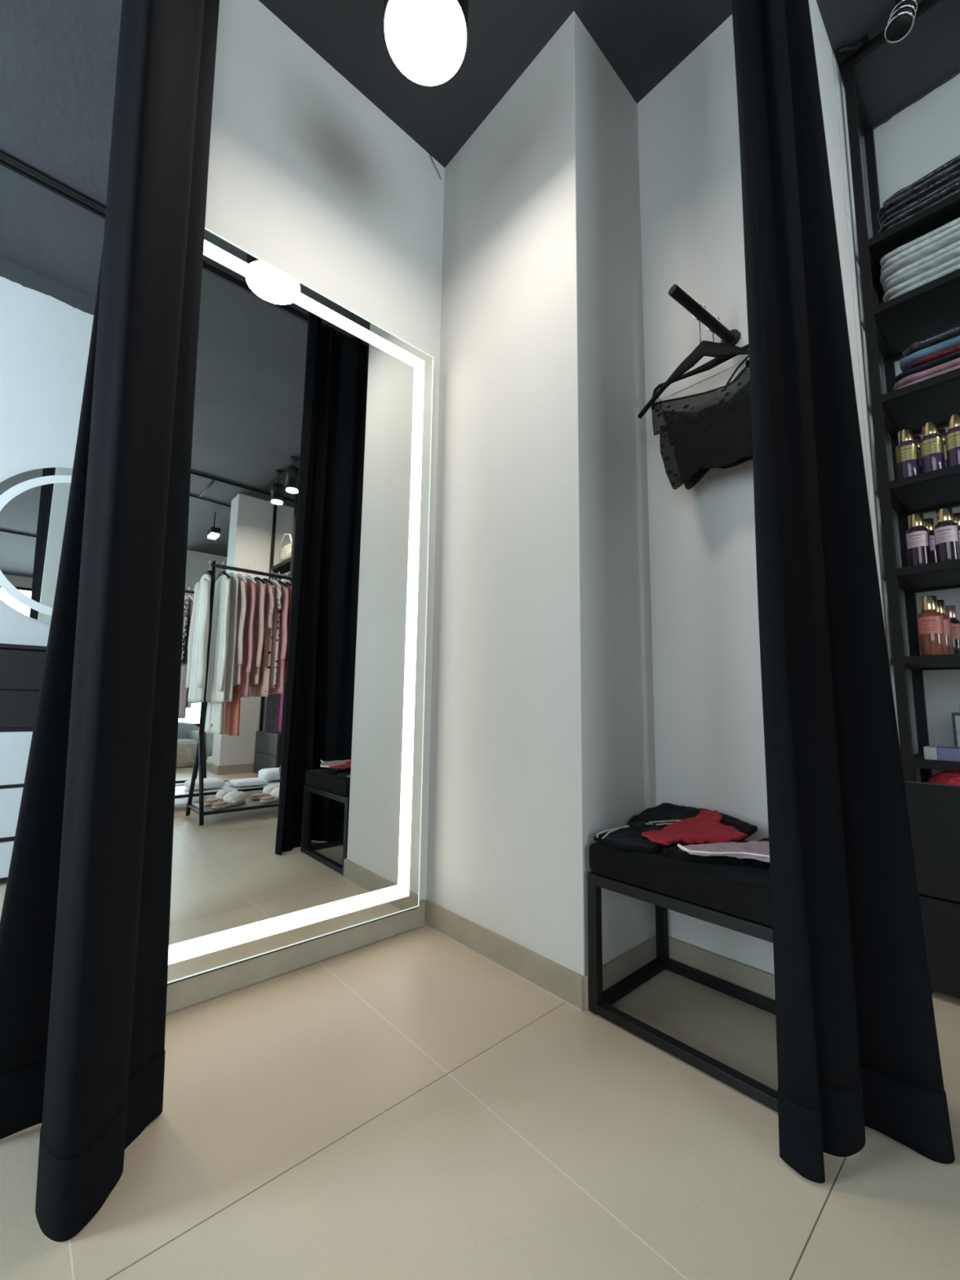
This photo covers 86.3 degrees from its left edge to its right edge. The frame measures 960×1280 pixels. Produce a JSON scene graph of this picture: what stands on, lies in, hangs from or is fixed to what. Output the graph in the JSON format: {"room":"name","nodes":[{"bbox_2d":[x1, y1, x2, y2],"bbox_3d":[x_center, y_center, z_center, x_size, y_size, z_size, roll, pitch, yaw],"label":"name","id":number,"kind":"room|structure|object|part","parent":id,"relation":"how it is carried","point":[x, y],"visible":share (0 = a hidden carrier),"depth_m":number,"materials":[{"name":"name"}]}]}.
{"room":"clothing store","nodes":[
{"label":"clothing store","id":0,"kind":"room"},
{"bbox_2d":[0,257,95,646],"bbox_3d":[-2.587,-0.479,2.418,5.220,3.000,0.100,7,-9,-42],"label":"wall","id":1,"kind":"structure","parent":0,"point":[46,324],"depth_m":2.69,"materials":[{"name":"paint"}]},
{"bbox_2d":[0,467,72,624],"bbox_3d":[-2.133,-0.488,2.740,0.858,0.858,0.031,7,-9,-42],"label":"round mirror","id":2,"kind":"object","parent":1,"relation":"attached to","point":[33,504],"visible":0.35,"depth_m":2.60,"materials":[{"name":"black mirror"}]},
{"bbox_2d":[204,0,444,923],"bbox_3d":[-0.590,-0.543,1.663,1.045,3.000,0.100,7,-9,-42],"label":"wall","id":3,"kind":"structure","parent":0,"point":[308,176],"depth_m":1.77,"materials":[{"name":"paint"}]},
{"bbox_2d":[165,899,425,1013],"bbox_3d":[-0.573,0.902,1.444,1.023,0.079,0.012,7,-9,-42],"label":"baseboard","id":4,"kind":"structure","parent":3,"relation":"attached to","point":[181,994],"depth_m":1.45,"materials":[{"name":"tile"}]},
{"bbox_2d":[167,227,433,985],"bbox_3d":[-0.552,-0.135,1.558,0.944,2.020,0.032,7,-9,-41],"label":"mirror","id":5,"kind":"object","parent":3,"relation":"attached to","point":[299,775],"visible":0.59,"depth_m":1.54,"materials":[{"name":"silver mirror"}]},
{"bbox_3d":[-0.552,-0.134,1.562,0.938,2.020,0.024,7,-9,-41],"label":"frame","id":6,"kind":"part","parent":5,"relation":"part of","materials":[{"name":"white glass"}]},
{"bbox_2d":[0,878,959,1279],"bbox_3d":[0.591,0.677,-1.263,5.420,0.100,9.605,7,-9,-42],"label":"floor","id":7,"kind":"structure","parent":0,"point":[406,1105],"depth_m":0.87,"materials":[{"name":"tile"}]},
{"bbox_2d":[0,643,46,879],"bbox_3d":[-2.340,0.492,2.107,2.350,0.965,0.495,7,-9,-42],"label":"drawer cabinet","id":8,"kind":"object","parent":7,"relation":"on","point":[21,666],"visible":0.02,"depth_m":2.15,"materials":[{"name":"black paint"}]},
{"bbox_3d":[-1.895,0.910,2.159,1.538,0.140,0.020,7,-9,-42],"label":"drawer","id":9,"kind":"part","parent":8,"relation":"part of","materials":[{"name":"white paint"}]},
{"bbox_3d":[-1.892,0.723,2.182,1.538,0.196,0.020,7,-9,-42],"label":"drawer","id":10,"kind":"part","parent":8,"relation":"part of","materials":[{"name":"white paint"}]},
{"bbox_3d":[-1.889,0.503,2.209,1.538,0.216,0.020,7,-9,-42],"label":"drawer","id":11,"kind":"part","parent":8,"relation":"part of","materials":[{"name":"white paint"}]},
{"bbox_3d":[-1.886,0.301,2.233,1.538,0.154,0.020,7,-9,-42],"label":"drawer","id":12,"kind":"part","parent":8,"relation":"part of","materials":[{"name":"black paint"}]},
{"bbox_3d":[-1.884,0.137,2.254,1.538,0.166,0.020,7,-9,-42],"label":"drawer","id":13,"kind":"part","parent":8,"relation":"part of","materials":[{"name":"black paint"}]},
{"bbox_2d":[586,840,777,1112],"bbox_3d":[0.572,0.727,1.255,0.371,0.411,0.489,7,-9,-42],"label":"bench","id":14,"kind":"object","parent":7,"relation":"on","point":[735,896],"visible":0.39,"depth_m":1.18,"materials":[{"name":"black metal"}]},
{"bbox_3d":[0.293,0.769,1.307,0.026,0.282,0.026,7,-9,-42],"label":"leg","id":15,"kind":"part","parent":14,"relation":"part of","materials":[{"name":"black metal"}]},
{"bbox_2d":[594,825,665,853],"bbox_3d":[0.436,0.519,1.361,0.256,0.021,0.166,7,-9,-42],"label":"shorts","id":16,"kind":"object","parent":14,"relation":"on","point":[624,837],"visible":0.66,"depth_m":1.30,"materials":[{"name":"black fabric"}]},
{"bbox_2d":[626,802,757,844],"bbox_3d":[0.548,0.494,1.370,0.267,0.051,0.306,7,-9,-42],"label":"shirt","id":17,"kind":"object","parent":16,"relation":"on","point":[660,816],"visible":0.56,"depth_m":1.43,"materials":[{"name":"black fabric"}]},
{"bbox_3d":[0.542,0.799,1.531,0.026,0.282,0.026,7,-9,-42],"label":"leg","id":18,"kind":"part","parent":14,"relation":"part of","materials":[{"name":"black metal"}]},
{"bbox_3d":[0.574,0.613,1.269,0.362,0.026,0.484,7,-9,-42],"label":"frame","id":19,"kind":"part","parent":14,"relation":"part of","materials":[{"name":"black metal"}]},
{"bbox_2d":[589,840,772,925],"bbox_3d":[0.575,0.562,1.275,0.371,0.077,0.489,7,-9,-42],"label":"cushion","id":20,"kind":"object","parent":14,"relation":"on","point":[736,894],"depth_m":1.14,"materials":[{"name":"black fabric"}]},
{"bbox_3d":[0.570,0.916,1.232,0.362,0.022,0.484,7,-9,-42],"label":"frame","id":21,"kind":"part","parent":14,"relation":"part of","materials":[{"name":"black metal"}]},
{"bbox_2d":[662,837,769,867],"bbox_3d":[0.609,0.498,1.194,0.331,0.019,0.173,3,-7,-14],"label":"garment","id":22,"kind":"object","parent":14,"relation":"on","point":[675,851],"visible":0.28,"depth_m":1.15,"materials":[{"name":"fabric"}]},
{"bbox_2d":[641,809,747,845],"bbox_3d":[0.568,0.477,1.286,0.329,0.040,0.189,6,-9,-36],"label":"garment","id":23,"kind":"object","parent":22,"relation":"on","point":[705,828],"visible":0.99,"depth_m":1.27,"materials":[{"name":"red fabric"}]},
{"bbox_2d":[677,840,769,862],"bbox_3d":[0.625,0.468,1.138,0.324,0.017,0.167,3,-7,-14],"label":"garment","id":24,"kind":"object","parent":22,"relation":"on","point":[756,850],"visible":0.69,"depth_m":1.15,"materials":[{"name":"pink fabric"}]},
{"bbox_3d":[0.535,0.461,1.104,0.219,0.013,0.039,-4,-8,34],"label":"trim","id":25,"kind":"part","parent":24,"relation":"part of","materials":[{"name":"white fabric"}]},
{"bbox_2d":[842,0,959,993],"bbox_3d":[1.631,-0.537,1.399,0.330,2.985,0.822,7,-9,-42],"label":"shelving unit","id":26,"kind":"object","parent":7,"relation":"on","point":[931,308],"visible":0.84,"depth_m":1.63,"materials":[{"name":"black metal"}]},
{"bbox_3d":[1.633,-2.004,1.578,0.304,0.030,0.794,7,-9,-42],"label":"frame","id":27,"kind":"part","parent":26,"relation":"part of","materials":[{"name":"black metal"}]},
{"bbox_3d":[1.475,-0.491,1.792,0.026,2.985,0.026,7,-9,-42],"label":"post","id":28,"kind":"part","parent":26,"relation":"part of","materials":[{"name":"black metal"}]},
{"bbox_2d":[895,428,920,479],"bbox_3d":[1.315,-0.565,1.576,0.054,0.165,0.053,7,-9,-42],"label":"spray bottle","id":29,"kind":"object","parent":26,"relation":"on","point":[907,451],"visible":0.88,"depth_m":1.56,"materials":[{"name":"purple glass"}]},
{"bbox_3d":[1.641,-1.306,1.492,0.330,0.024,0.818,7,-9,-42],"label":"shelf","id":30,"kind":"part","parent":26,"relation":"part of","materials":[{"name":"black metal"}]},
{"bbox_3d":[1.638,-1.068,1.463,0.330,0.024,0.818,7,-9,-42],"label":"shelf","id":31,"kind":"part","parent":26,"relation":"part of","materials":[{"name":"black metal"}]},
{"bbox_2d":[913,435,922,473],"bbox_3d":[1.376,-0.559,1.618,0.054,0.165,0.053,7,-9,-42],"label":"spray bottle","id":32,"kind":"object","parent":26,"relation":"on","point":[916,438],"visible":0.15,"depth_m":1.61,"materials":[{"name":"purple glass"}]},
{"bbox_2d":[906,513,931,566],"bbox_3d":[1.315,-0.295,1.539,0.054,0.165,0.053,7,-9,-42],"label":"spray bottle","id":33,"kind":"object","parent":26,"relation":"on","point":[917,540],"visible":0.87,"depth_m":1.52,"materials":[{"name":"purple glass"}]},
{"bbox_3d":[1.634,-0.770,1.427,0.330,0.024,0.818,7,-9,-42],"label":"shelf","id":34,"kind":"part","parent":26,"relation":"part of","materials":[{"name":"black metal"}]},
{"bbox_3d":[1.630,-0.489,1.393,0.330,0.024,0.818,7,-9,-42],"label":"shelf","id":35,"kind":"part","parent":26,"relation":"part of","materials":[{"name":"black metal"}]},
{"bbox_2d":[895,364,959,390],"bbox_3d":[1.495,-0.779,1.563,0.267,0.028,0.356,7,-9,-42],"label":"folded garment","id":36,"kind":"object","parent":26,"relation":"on","point":[958,366],"visible":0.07,"depth_m":1.53,"materials":[{"name":"pink fabric"}]},
{"bbox_2d":[893,357,959,390],"bbox_3d":[1.496,-0.804,1.566,0.266,0.029,0.350,7,-9,-42],"label":"folded garment","id":37,"kind":"object","parent":36,"relation":"on","point":[918,375],"visible":0.32,"depth_m":1.55,"materials":[{"name":"pink fabric"}]},
{"bbox_2d":[893,350,959,383],"bbox_3d":[1.498,-0.826,1.567,0.266,0.018,0.347,7,-9,-42],"label":"folded garment","id":38,"kind":"object","parent":37,"relation":"on","point":[955,355],"visible":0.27,"depth_m":1.54,"materials":[{"name":"fabric"}]},
{"bbox_2d":[907,344,959,369],"bbox_3d":[1.508,-0.846,1.556,0.266,0.024,0.310,7,-9,-42],"label":"folded garment","id":39,"kind":"object","parent":38,"relation":"on","point":[948,351],"visible":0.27,"depth_m":1.53,"materials":[{"name":"red fabric"}]},
{"bbox_2d":[899,335,959,372],"bbox_3d":[1.507,-0.871,1.565,0.263,0.031,0.332,7,-9,-42],"label":"folded garment","id":40,"kind":"object","parent":39,"relation":"on","point":[905,362],"visible":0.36,"depth_m":1.55,"materials":[{"name":"blue fabric"}]},
{"bbox_2d":[902,324,959,356],"bbox_3d":[1.506,-0.901,1.567,0.270,0.046,0.326,7,-9,-42],"label":"folded garment","id":41,"kind":"object","parent":40,"relation":"on","point":[954,331],"visible":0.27,"depth_m":1.54,"materials":[{"name":"black fabric"}]},
{"bbox_3d":[1.626,-0.219,1.360,0.330,0.024,0.818,7,-9,-42],"label":"shelf","id":42,"kind":"part","parent":26,"relation":"part of","materials":[{"name":"black metal"}]},
{"bbox_2d":[924,518,936,563],"bbox_3d":[1.380,-0.289,1.577,0.054,0.165,0.053,7,-9,-42],"label":"spray bottle","id":43,"kind":"object","parent":26,"relation":"on","point":[928,522],"visible":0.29,"depth_m":1.56,"materials":[{"name":"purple glass"}]},
{"bbox_2d":[916,595,946,655],"bbox_3d":[1.321,-0.039,1.503,0.058,0.178,0.057,7,-9,-42],"label":"spray bottle","id":44,"kind":"object","parent":26,"relation":"on","point":[930,621],"visible":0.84,"depth_m":1.48,"materials":[{"name":"orange glass"}]},
{"bbox_2d":[920,619,935,631],"bbox_3d":[1.301,-0.042,1.486,0.005,0.030,0.032,7,-9,-39],"label":"print","id":45,"kind":"object","parent":44,"relation":"attached to","point":[926,624],"depth_m":1.49,"materials":[{"name":"orange"}]},
{"bbox_3d":[1.623,0.044,1.327,0.330,0.024,0.818,7,-9,-42],"label":"shelf","id":46,"kind":"part","parent":26,"relation":"part of","materials":[{"name":"black metal"}]},
{"bbox_2d":[919,421,946,473],"bbox_3d":[1.353,-0.569,1.534,0.054,0.165,0.053,7,-9,-42],"label":"spray bottle","id":47,"kind":"object","parent":26,"relation":"on","point":[931,444],"visible":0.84,"depth_m":1.52,"materials":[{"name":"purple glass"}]},
{"bbox_2d":[923,440,936,452],"bbox_3d":[1.334,-0.572,1.519,0.004,0.028,0.029,7,-9,-39],"label":"print","id":48,"kind":"object","parent":47,"relation":"attached to","point":[928,446],"depth_m":1.52,"materials":[{"name":"yellow metal"}]},
{"bbox_3d":[1.619,0.337,1.292,0.330,0.024,0.818,7,-9,-42],"label":"shelf","id":49,"kind":"part","parent":26,"relation":"part of","materials":[{"name":"black metal"}]},
{"bbox_2d":[923,745,959,761],"bbox_3d":[1.359,0.324,1.452,0.085,0.036,0.145,7,-9,-42],"label":"gift box","id":50,"kind":"object","parent":26,"relation":"on","point":[931,752],"visible":1,"depth_m":1.45,"materials":[{"name":"purple cardboard"}]},
{"bbox_2d":[937,428,947,466],"bbox_3d":[1.415,-0.563,1.575,0.054,0.165,0.053,7,-9,-42],"label":"spray bottle","id":51,"kind":"object","parent":26,"relation":"on","point":[942,432],"visible":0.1,"depth_m":1.56,"materials":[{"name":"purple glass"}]},
{"bbox_2d":[937,600,953,654],"bbox_3d":[1.393,-0.031,1.557,0.058,0.178,0.057,7,-9,-42],"label":"spray bottle","id":52,"kind":"object","parent":26,"relation":"on","point":[940,603],"visible":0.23,"depth_m":1.53,"materials":[{"name":"orange glass"}]},
{"bbox_2d":[933,507,959,562],"bbox_3d":[1.358,-0.300,1.492,0.054,0.165,0.053,7,-9,-42],"label":"spray bottle","id":53,"kind":"object","parent":26,"relation":"on","point":[947,543],"visible":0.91,"depth_m":1.48,"materials":[{"name":"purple glass"}]},
{"bbox_2d":[937,528,951,539],"bbox_3d":[1.339,-0.303,1.476,0.004,0.028,0.029,7,-9,-39],"label":"print","id":54,"kind":"object","parent":53,"relation":"attached to","point":[943,534],"depth_m":1.48,"materials":[{"name":"pink"}]},
{"bbox_2d":[942,613,953,654],"bbox_3d":[1.393,-0.011,1.555,0.057,0.138,0.057,7,-9,-42],"label":"bottle","id":55,"kind":"object","parent":26,"relation":"on","point":[946,620],"depth_m":1.53,"materials":[{"name":"orange glass"}]},
{"bbox_2d":[944,413,959,466],"bbox_3d":[1.392,-0.574,1.492,0.054,0.165,0.053,7,-9,-42],"label":"spray bottle","id":56,"kind":"object","parent":26,"relation":"on","point":[952,437],"visible":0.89,"depth_m":1.48,"materials":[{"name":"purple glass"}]},
{"bbox_2d":[944,604,959,653],"bbox_3d":[1.468,-0.022,1.593,0.045,0.170,0.044,7,-9,-42],"label":"spray bottle","id":57,"kind":"object","parent":26,"relation":"on","point":[950,611],"visible":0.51,"depth_m":1.57,"materials":[{"name":"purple glass"}]},
{"bbox_2d":[951,704,959,746],"bbox_3d":[1.435,0.267,1.500,0.062,0.164,0.068,7,-9,-42],"label":"box","id":58,"kind":"object","parent":26,"relation":"on","point":[955,716],"visible":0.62,"depth_m":1.50,"materials":[{"name":"cardboard"}]},
{"bbox_2d":[952,512,959,541],"bbox_3d":[1.423,-0.295,1.530,0.054,0.165,0.053,7,-9,-42],"label":"spray bottle","id":59,"kind":"object","parent":26,"relation":"on","point":[956,516],"visible":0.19,"depth_m":1.52,"materials":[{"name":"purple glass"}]},
{"bbox_3d":[1.502,-1.313,1.632,0.268,0.023,0.343,7,-9,-42],"label":"folded garment","id":60,"kind":"object","parent":26,"relation":"on","visible":0},
{"bbox_2d":[885,188,959,230],"bbox_3d":[1.510,-1.333,1.632,0.254,0.025,0.340,7,-9,-42],"label":"folded garment","id":61,"kind":"object","parent":60,"relation":"on","point":[958,189],"visible":0.09,"depth_m":1.59,"materials":[{"name":"black fabric"}]},
{"bbox_2d":[877,181,959,234],"bbox_3d":[1.508,-1.354,1.636,0.254,0.025,0.359,7,-9,-42],"label":"folded garment","id":62,"kind":"object","parent":61,"relation":"on","point":[954,187],"visible":0.26,"depth_m":1.60,"materials":[{"name":"black fabric"}]},
{"bbox_2d":[880,175,959,226],"bbox_3d":[1.518,-1.375,1.630,0.253,0.026,0.361,7,-9,-42],"label":"folded garment","id":63,"kind":"object","parent":62,"relation":"on","point":[895,214],"visible":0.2,"depth_m":1.60,"materials":[{"name":"black fabric"}]},
{"bbox_2d":[880,168,959,226],"bbox_3d":[1.505,-1.395,1.647,0.253,0.023,0.333,7,-9,-42],"label":"folded garment","id":64,"kind":"object","parent":63,"relation":"on","point":[956,174],"visible":0.21,"depth_m":1.60,"materials":[{"name":"black fabric"}]},
{"bbox_2d":[877,160,959,227],"bbox_3d":[1.501,-1.416,1.650,0.255,0.026,0.328,7,-9,-42],"label":"folded garment","id":65,"kind":"object","parent":64,"relation":"on","point":[953,168],"visible":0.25,"depth_m":1.61,"materials":[{"name":"black fabric"}]},
{"bbox_2d":[882,155,959,206],"bbox_3d":[1.518,-1.439,1.638,0.252,0.022,0.359,7,-9,-42],"label":"folded garment","id":66,"kind":"object","parent":65,"relation":"on","point":[957,159],"visible":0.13,"depth_m":1.59,"materials":[{"name":"black fabric"}]},
{"bbox_3d":[1.505,-1.076,1.600,0.251,0.026,0.364,7,-9,-42],"label":"folded garment","id":67,"kind":"object","parent":26,"relation":"on","visible":0},
{"bbox_2d":[887,263,959,301],"bbox_3d":[1.503,-1.099,1.610,0.249,0.025,0.340,7,-9,-42],"label":"folded garment","id":68,"kind":"object","parent":67,"relation":"on","point":[956,267],"visible":0.09,"depth_m":1.57,"materials":[{"name":"white fabric"}]},
{"bbox_2d":[882,255,959,302],"bbox_3d":[1.506,-1.122,1.605,0.252,0.028,0.362,7,-9,-42],"label":"folded garment","id":69,"kind":"object","parent":68,"relation":"on","point":[953,262],"visible":0.26,"depth_m":1.59,"materials":[{"name":"white fabric"}]},
{"bbox_2d":[884,246,959,293],"bbox_3d":[1.500,-1.144,1.610,0.263,0.023,0.340,7,-9,-42],"label":"folded garment","id":70,"kind":"object","parent":69,"relation":"on","point":[953,253],"visible":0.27,"depth_m":1.58,"materials":[{"name":"white fabric"}]},
{"bbox_2d":[883,240,959,289],"bbox_3d":[1.505,-1.167,1.611,0.255,0.026,0.350,7,-9,-42],"label":"folded garment","id":71,"kind":"object","parent":70,"relation":"on","point":[957,244],"visible":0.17,"depth_m":1.58,"materials":[{"name":"white fabric"}]},
{"bbox_2d":[880,229,959,293],"bbox_3d":[1.502,-1.191,1.607,0.269,0.023,0.379,7,-9,-42],"label":"folded garment","id":72,"kind":"object","parent":71,"relation":"on","point":[954,237],"visible":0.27,"depth_m":1.58,"materials":[{"name":"white fabric"}]},
{"bbox_2d":[880,222,959,273],"bbox_3d":[1.499,-1.213,1.616,0.267,0.025,0.345,7,-9,-42],"label":"folded garment","id":73,"kind":"object","parent":72,"relation":"on","point":[921,245],"visible":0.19,"depth_m":1.58,"materials":[{"name":"white fabric"}]},
{"bbox_2d":[880,217,959,266],"bbox_3d":[1.496,-1.234,1.625,0.263,0.026,0.332,7,-9,-42],"label":"folded garment","id":74,"kind":"object","parent":73,"relation":"on","point":[938,230],"visible":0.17,"depth_m":1.59,"materials":[{"name":"white fabric"}]},
{"bbox_2d":[904,780,959,998],"bbox_3d":[1.586,0.653,1.242,0.326,0.542,0.784,7,-9,-42],"label":"base cabinet","id":75,"kind":"object","parent":7,"relation":"on","point":[933,809],"visible":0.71,"depth_m":1.38,"materials":[{"name":"black paint"}]},
{"bbox_3d":[1.474,0.520,1.154,0.018,0.298,0.784,7,-9,-42],"label":"drawer","id":76,"kind":"part","parent":75,"relation":"part of","materials":[{"name":"black paint"}]},
{"bbox_3d":[1.470,0.791,1.121,0.018,0.236,0.784,7,-9,-42],"label":"drawer","id":77,"kind":"part","parent":75,"relation":"part of","materials":[{"name":"black paint"}]},
{"bbox_2d":[925,769,959,786],"bbox_3d":[1.358,0.464,1.439,0.126,0.195,0.175,7,-9,-42],"label":"pouch","id":78,"kind":"object","parent":75,"relation":"in","point":[944,777],"visible":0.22,"depth_m":1.45,"materials":[{"name":"red fabric"}]},
{"bbox_2d":[0,0,959,298],"bbox_3d":[0.633,-2.400,-0.887,5.420,0.100,9.605,7,-9,-42],"label":"ceiling","id":79,"kind":"structure","parent":0,"point":[59,58],"depth_m":1.81,"materials":[{"name":"paint"}]},
{"bbox_2d":[0,160,105,219],"bbox_3d":[-1.875,-1.986,2.270,4.600,0.018,0.018,7,-9,-42],"label":"conduit","id":80,"kind":"object","parent":79,"relation":"attached to","point":[7,166],"visible":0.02,"depth_m":2.25,"materials":[{"name":"black metal"}]},
{"bbox_2d":[0,150,106,213],"bbox_3d":[-1.844,-1.988,2.237,4.600,0.026,0.026,7,-9,-42],"label":"conduit","id":81,"kind":"object","parent":79,"relation":"attached to","point":[8,158],"visible":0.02,"depth_m":2.22,"materials":[{"name":"black metal"}]},
{"bbox_2d":[383,0,468,85],"bbox_3d":[-0.138,-1.827,1.369,0.219,0.511,0.219,7,-9,-42],"label":"pendant lamp","id":82,"kind":"object","parent":79,"relation":"hanging from","point":[426,40],"visible":1,"depth_m":1.34,"materials":[{"name":"white glass"}]},
{"bbox_2d":[429,153,440,178],"bbox_3d":[-0.183,-1.955,2.114,0.060,0.075,0.006,6,-9,-39],"label":"wire","id":83,"kind":"object","parent":79,"relation":"hanging from","point":[429,153],"visible":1,"depth_m":2.11,"materials":[{"name":"black metal"}]},
{"bbox_2d":[835,35,868,57],"bbox_3d":[1.254,-1.999,1.729,0.094,0.035,0.030,-2,-8,23],"label":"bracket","id":84,"kind":"object","parent":79,"relation":"attached to","point":[846,49],"visible":1,"depth_m":1.73,"materials":[{"name":"black metal"}]},
{"bbox_2d":[884,0,917,43],"bbox_3d":[1.320,-1.966,1.596,0.107,0.159,0.074,0,-7,5],"label":"spot lamp","id":85,"kind":"object","parent":79,"relation":"attached to","point":[900,22],"visible":1,"depth_m":1.58,"materials":[{"name":"black metal"}]},
{"bbox_3d":[0.047,-2.054,1.446,1.420,0.035,1.280,7,-9,-42],"label":"rail","id":86,"kind":"object","parent":79,"relation":"attached to","visible":0},
{"bbox_2d":[0,0,219,1241],"bbox_3d":[-0.754,-0.597,1.064,0.477,2.954,0.269,-2,-7,21],"label":"curtain","id":87,"kind":"object","parent":86,"relation":"hanging from","point":[85,920],"visible":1,"depth_m":0.91,"materials":[{"name":"black fabric"}]},
{"bbox_2d":[731,0,955,1183],"bbox_3d":[0.771,-0.568,1.131,0.487,2.952,0.193,7,-9,-42],"label":"curtain","id":88,"kind":"object","parent":86,"relation":"hanging from","point":[857,1040],"visible":1,"depth_m":0.98,"materials":[{"name":"black fabric"}]},
{"bbox_2d":[426,11,656,975],"bbox_3d":[0.438,-0.471,2.138,1.120,3.000,0.774,7,-9,-42],"label":"wall column","id":89,"kind":"structure","parent":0,"point":[542,734],"depth_m":1.64,"materials":[{"name":"paint"}]},
{"bbox_2d":[424,900,584,1011],"bbox_3d":[0.037,0.922,1.541,0.012,0.079,0.664,7,-9,-42],"label":"baseboard","id":90,"kind":"structure","parent":89,"relation":"attached to","point":[561,981],"depth_m":1.48,"materials":[{"name":"tile"}]},
{"bbox_2d":[583,934,656,1010],"bbox_3d":[0.405,0.913,1.422,0.371,0.079,0.012,7,-9,-42],"label":"baseboard","id":91,"kind":"structure","parent":89,"relation":"attached to","point":[617,969],"depth_m":1.41,"materials":[{"name":"tile"}]},
{"bbox_2d":[637,0,871,974],"bbox_3d":[1.020,-0.506,1.783,0.738,3.000,0.538,7,-9,-42],"label":"wall","id":92,"kind":"structure","parent":0,"point":[708,727],"depth_m":1.61,"materials":[{"name":"paint"}]},
{"bbox_2d":[668,284,740,345],"bbox_3d":[0.656,-0.949,1.515,0.266,0.100,0.054,4,-8,-25],"label":"rod","id":93,"kind":"object","parent":92,"relation":"attached to","point":[732,336],"visible":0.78,"depth_m":1.50,"materials":[{"name":"black metal"}]},
{"bbox_2d":[637,303,749,418],"bbox_3d":[0.646,-0.844,1.482,0.403,0.283,0.012,-5,-9,42],"label":"clothes hanger","id":94,"kind":"object","parent":93,"relation":"hanging from","point":[708,348],"visible":0.8,"depth_m":1.49,"materials":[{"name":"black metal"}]},
{"bbox_3d":[0.646,-0.786,1.475,0.403,0.166,0.012,-5,-9,42],"label":"hanger arm","id":95,"kind":"part","parent":94,"relation":"part of"},
{"bbox_2d":[650,315,749,409],"bbox_3d":[0.694,-0.858,1.517,0.018,0.220,0.412,7,-9,-42],"label":"clothes hanger","id":96,"kind":"object","parent":93,"relation":"hanging from","point":[717,361],"visible":0.34,"depth_m":1.53,"materials":[{"name":"black plastic"},{"name":"chrome"}]},
{"bbox_3d":[0.693,-0.797,1.510,0.011,0.073,0.412,7,-9,-42],"label":"hanger arm","id":97,"kind":"part","parent":96,"relation":"part of"},
{"bbox_2d":[651,355,752,489],"bbox_3d":[0.699,-0.619,1.460,0.081,0.337,0.419,7,-9,-42],"label":"garment","id":98,"kind":"object","parent":96,"relation":"hanging from","point":[700,433],"visible":0.71,"depth_m":1.47,"materials":[{"name":"black fabric"}]},
{"bbox_2d":[668,936,775,1000],"bbox_3d":[0.727,0.909,1.352,0.012,0.079,0.526,7,-9,-42],"label":"baseboard","id":99,"kind":"structure","parent":92,"relation":"attached to","point":[757,980],"depth_m":1.41,"materials":[{"name":"tile"}]},
{"bbox_2d":[832,50,928,896],"bbox_3d":[1.333,-0.512,1.702,0.385,3.000,0.004,7,-9,-42],"label":"trim","id":100,"kind":"structure","parent":92,"relation":"attached to","point":[840,89],"depth_m":1.67,"materials":[{"name":"paint"}]},
{"bbox_2d":[861,70,959,897],"bbox_3d":[3.661,-0.746,-0.483,0.100,3.000,6.388,7,-9,-42],"label":"wall","id":101,"kind":"structure","parent":0,"point":[922,136],"depth_m":1.83,"materials":[{"name":"paint"}]}
]}

